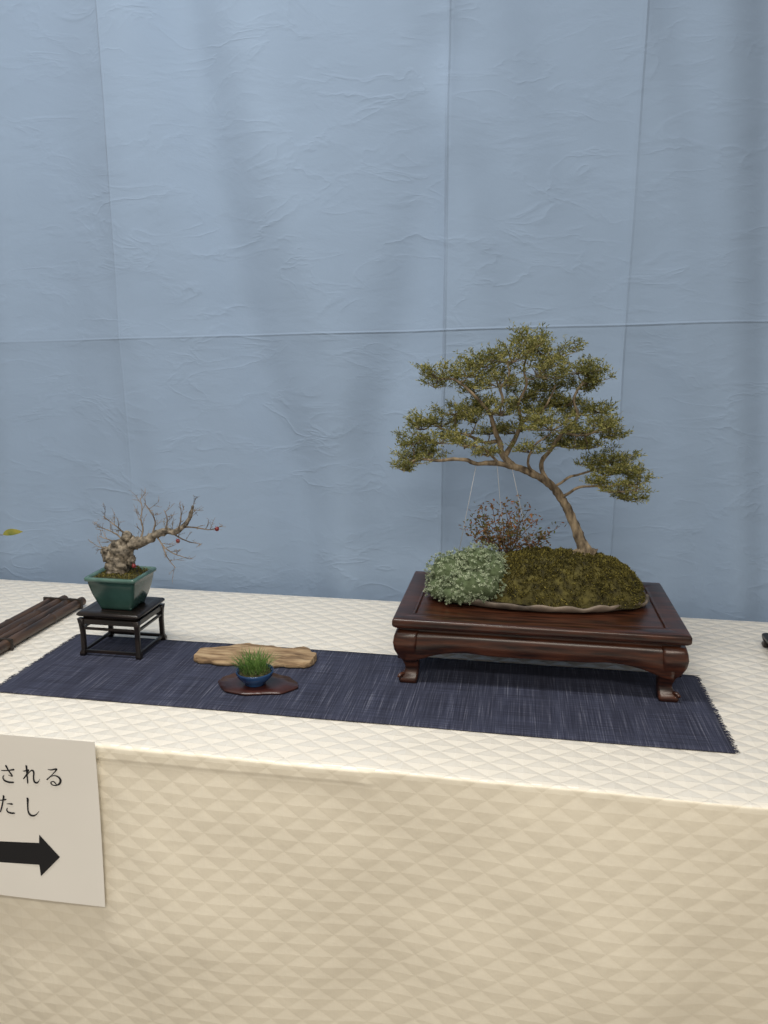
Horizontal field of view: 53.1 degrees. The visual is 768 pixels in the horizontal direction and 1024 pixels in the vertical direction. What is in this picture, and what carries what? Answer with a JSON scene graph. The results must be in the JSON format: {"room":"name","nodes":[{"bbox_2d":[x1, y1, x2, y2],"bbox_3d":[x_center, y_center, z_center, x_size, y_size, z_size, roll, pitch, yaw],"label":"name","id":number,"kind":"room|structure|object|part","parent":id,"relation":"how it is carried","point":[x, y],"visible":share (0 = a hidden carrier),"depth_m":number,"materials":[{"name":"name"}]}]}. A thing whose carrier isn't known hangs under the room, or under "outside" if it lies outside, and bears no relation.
{"room":"bonsai exhibition hall","nodes":[
{"label":"bonsai exhibition hall","id":0,"kind":"room"},
{"bbox_2d":[3,529,22,535],"bbox_3d":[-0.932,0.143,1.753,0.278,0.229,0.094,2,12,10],"label":"leaf","id":1,"kind":"object","parent":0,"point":[8,532],"visible":1,"depth_m":1.71,"materials":[{"name":"yellow plant"}]},
{"bbox_3d":[-0.272,1.367,0.183,6.500,0.050,4.700,2,12,10],"label":"floor","id":2,"kind":"structure","parent":0,"visible":0},
{"bbox_2d":[0,0,767,621],"bbox_3d":[0.027,-0.356,1.868,4.000,2.580,0.061,2,12,10],"label":"curtain","id":3,"kind":"object","parent":2,"relation":"on","point":[232,231],"visible":0.56,"depth_m":1.83,"materials":[{"name":"blue fabric"}]},
{"bbox_2d":[0,579,767,1023],"bbox_3d":[-0.052,0.657,1.617,4.000,0.722,0.826,2,12,10],"label":"tablecloth","id":4,"kind":"object","parent":2,"relation":"on","point":[258,868],"visible":0.84,"depth_m":1.21,"materials":[{"name":"beige fabric"}]},
{"bbox_2d":[0,595,85,653],"bbox_3d":[-0.831,0.281,1.595,0.102,0.026,0.632,2,12,10],"label":"bamboo mat","id":5,"kind":"object","parent":4,"relation":"on","point":[14,630],"visible":0.99,"depth_m":1.74,"materials":[{"name":"black wood"}]},
{"bbox_3d":[-0.827,0.276,1.617,0.102,0.024,0.006,2,12,10],"label":"binding cord","id":6,"kind":"part","parent":5,"relation":"part of","materials":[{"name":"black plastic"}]},
{"bbox_3d":[-0.782,0.221,1.873,0.102,0.024,0.006,2,12,10],"label":"binding cord","id":7,"kind":"part","parent":5,"relation":"part of","materials":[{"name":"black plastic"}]},
{"bbox_2d":[0,734,104,906],"bbox_3d":[-0.655,0.500,1.271,0.400,0.291,0.014,2,12,10],"label":"paper sign","id":8,"kind":"object","parent":4,"relation":"attached to","point":[51,838],"visible":1,"depth_m":1.25,"materials":[{"name":"white paper"}]},
{"bbox_2d":[0,634,738,753],"bbox_3d":[-0.061,0.323,1.451,1.311,0.003,0.299,2,12,10],"label":"table runner","id":9,"kind":"object","parent":4,"relation":"on","point":[623,707],"visible":0.93,"depth_m":1.40,"materials":[{"name":"blue fabric"}]},
{"bbox_2d":[76,597,166,659],"bbox_3d":[-0.548,0.239,1.615,0.135,0.094,0.122,2,12,10],"label":"stand","id":10,"kind":"object","parent":9,"relation":"on","point":[93,614],"visible":0.92,"depth_m":1.57,"materials":[{"name":"black wood"}]},
{"bbox_3d":[-0.617,0.255,1.574,0.012,0.080,0.012,2,12,10],"label":"leg","id":11,"kind":"part","parent":10,"relation":"part of","materials":[{"name":"black wood"}]},
{"bbox_3d":[-0.557,0.239,1.560,0.121,0.005,0.005,2,12,10],"label":"rail","id":12,"kind":"part","parent":10,"relation":"part of","materials":[{"name":"black wood"}]},
{"bbox_3d":[-0.598,0.233,1.679,0.012,0.080,0.012,2,12,10],"label":"leg","id":13,"kind":"part","parent":10,"relation":"part of","materials":[{"name":"black wood"}]},
{"bbox_3d":[-0.548,0.205,1.608,0.115,0.008,0.102,2,12,10],"label":"waist moulding","id":14,"kind":"part","parent":10,"relation":"part of","materials":[{"name":"black wood"}]},
{"bbox_3d":[-0.497,0.259,1.554,0.012,0.080,0.012,2,12,10],"label":"leg","id":15,"kind":"part","parent":10,"relation":"part of","materials":[{"name":"black wood"}]},
{"bbox_3d":[-0.488,0.230,1.602,0.005,0.005,0.108,2,12,10],"label":"rail","id":16,"kind":"part","parent":10,"relation":"part of","materials":[{"name":"black wood"}]},
{"bbox_2d":[84,489,225,610],"bbox_3d":[-0.467,0.076,1.566,0.301,0.246,0.111,2,12,10],"label":"bonsai tree","id":17,"kind":"object","parent":10,"relation":"on","point":[121,584],"visible":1,"depth_m":1.56,"materials":[{"name":"grey plant"}]},
{"bbox_3d":[-0.543,0.163,1.595,0.106,0.064,0.096,2,12,10],"label":"pot","id":18,"kind":"part","parent":17,"relation":"part of","materials":[{"name":"green ceramic"}]},
{"bbox_3d":[-0.478,0.237,1.659,0.012,0.080,0.012,2,12,10],"label":"leg","id":19,"kind":"part","parent":10,"relation":"part of","materials":[{"name":"black wood"}]},
{"bbox_2d":[194,643,316,667],"bbox_3d":[-0.259,0.289,1.566,0.248,0.015,0.113,2,12,10],"label":"board","id":20,"kind":"object","parent":9,"relation":"on","point":[297,657],"visible":0.91,"depth_m":1.55,"materials":[{"name":"brown wood"}]},
{"bbox_2d":[218,673,297,695],"bbox_3d":[-0.234,0.321,1.441,0.156,0.004,0.103,2,12,10],"label":"plate","id":21,"kind":"object","parent":9,"relation":"on","point":[277,684],"visible":0.85,"depth_m":1.42,"materials":[{"name":"brown wood"}]},
{"bbox_2d":[228,646,277,686],"bbox_3d":[-0.243,0.286,1.429,0.112,0.070,0.112,2,12,10],"label":"potted grass","id":22,"kind":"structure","parent":21,"relation":"on","point":[254,673],"depth_m":1.42,"materials":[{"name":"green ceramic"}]},
{"bbox_2d":[235,663,273,686],"bbox_3d":[-0.240,0.306,1.432,0.071,0.028,0.071,2,12,10],"label":"pot","id":23,"kind":"object","parent":22,"relation":"attached to","point":[252,677],"depth_m":1.41,"materials":[{"name":"blue ceramic"}]},
{"bbox_2d":[392,571,691,702],"bbox_3d":[0.301,0.237,1.540,0.527,0.130,0.322,2,12,10],"label":"stand","id":24,"kind":"object","parent":9,"relation":"on","point":[653,638],"visible":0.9,"depth_m":1.40,"materials":[{"name":"brown wood"}]},
{"bbox_3d":[0.043,0.268,1.451,0.048,0.104,0.048,2,12,10],"label":"leg","id":25,"kind":"part","parent":24,"relation":"part of","materials":[{"name":"brown wood"}]},
{"bbox_2d":[389,317,661,612],"bbox_3d":[0.264,-0.095,1.487,0.525,0.544,0.204,2,12,8],"label":"bonsai tree","id":26,"kind":"object","parent":24,"relation":"on","point":[582,579],"visible":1,"depth_m":1.46,"materials":[{"name":"green plant"}]},
{"bbox_2d":[426,587,649,612],"bbox_3d":[0.302,0.162,1.534,0.437,0.020,0.192,2,12,10],"label":"tray","id":27,"kind":"object","parent":26,"relation":"attached to","point":[505,599],"depth_m":1.45,"materials":[{"name":"beige ceramic"}]},
{"bbox_3d":[0.301,0.182,1.528,0.449,0.015,0.244,2,12,10],"label":"panel","id":28,"kind":"part","parent":24,"relation":"part of","materials":[{"name":"brown wood"}]},
{"bbox_3d":[0.301,0.198,1.531,0.499,0.010,0.294,2,12,10],"label":"waist moulding","id":29,"kind":"part","parent":24,"relation":"part of","materials":[{"name":"brown wood"}]},
{"bbox_3d":[0.301,0.183,1.528,0.527,0.020,0.322,2,12,10],"label":"frame","id":30,"kind":"part","parent":24,"relation":"part of","materials":[{"name":"brown wood"}]},
{"bbox_3d":[0.513,0.285,1.371,0.048,0.104,0.048,2,12,10],"label":"leg","id":31,"kind":"part","parent":24,"relation":"part of","materials":[{"name":"brown wood"}]},
{"bbox_2d":[761,633,767,647],"bbox_3d":[0.872,0.286,1.566,0.160,0.028,0.130,2,12,10],"label":"stand","id":32,"kind":"object","parent":4,"relation":"on","point":[764,642],"visible":1,"depth_m":1.62,"materials":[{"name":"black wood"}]}
]}

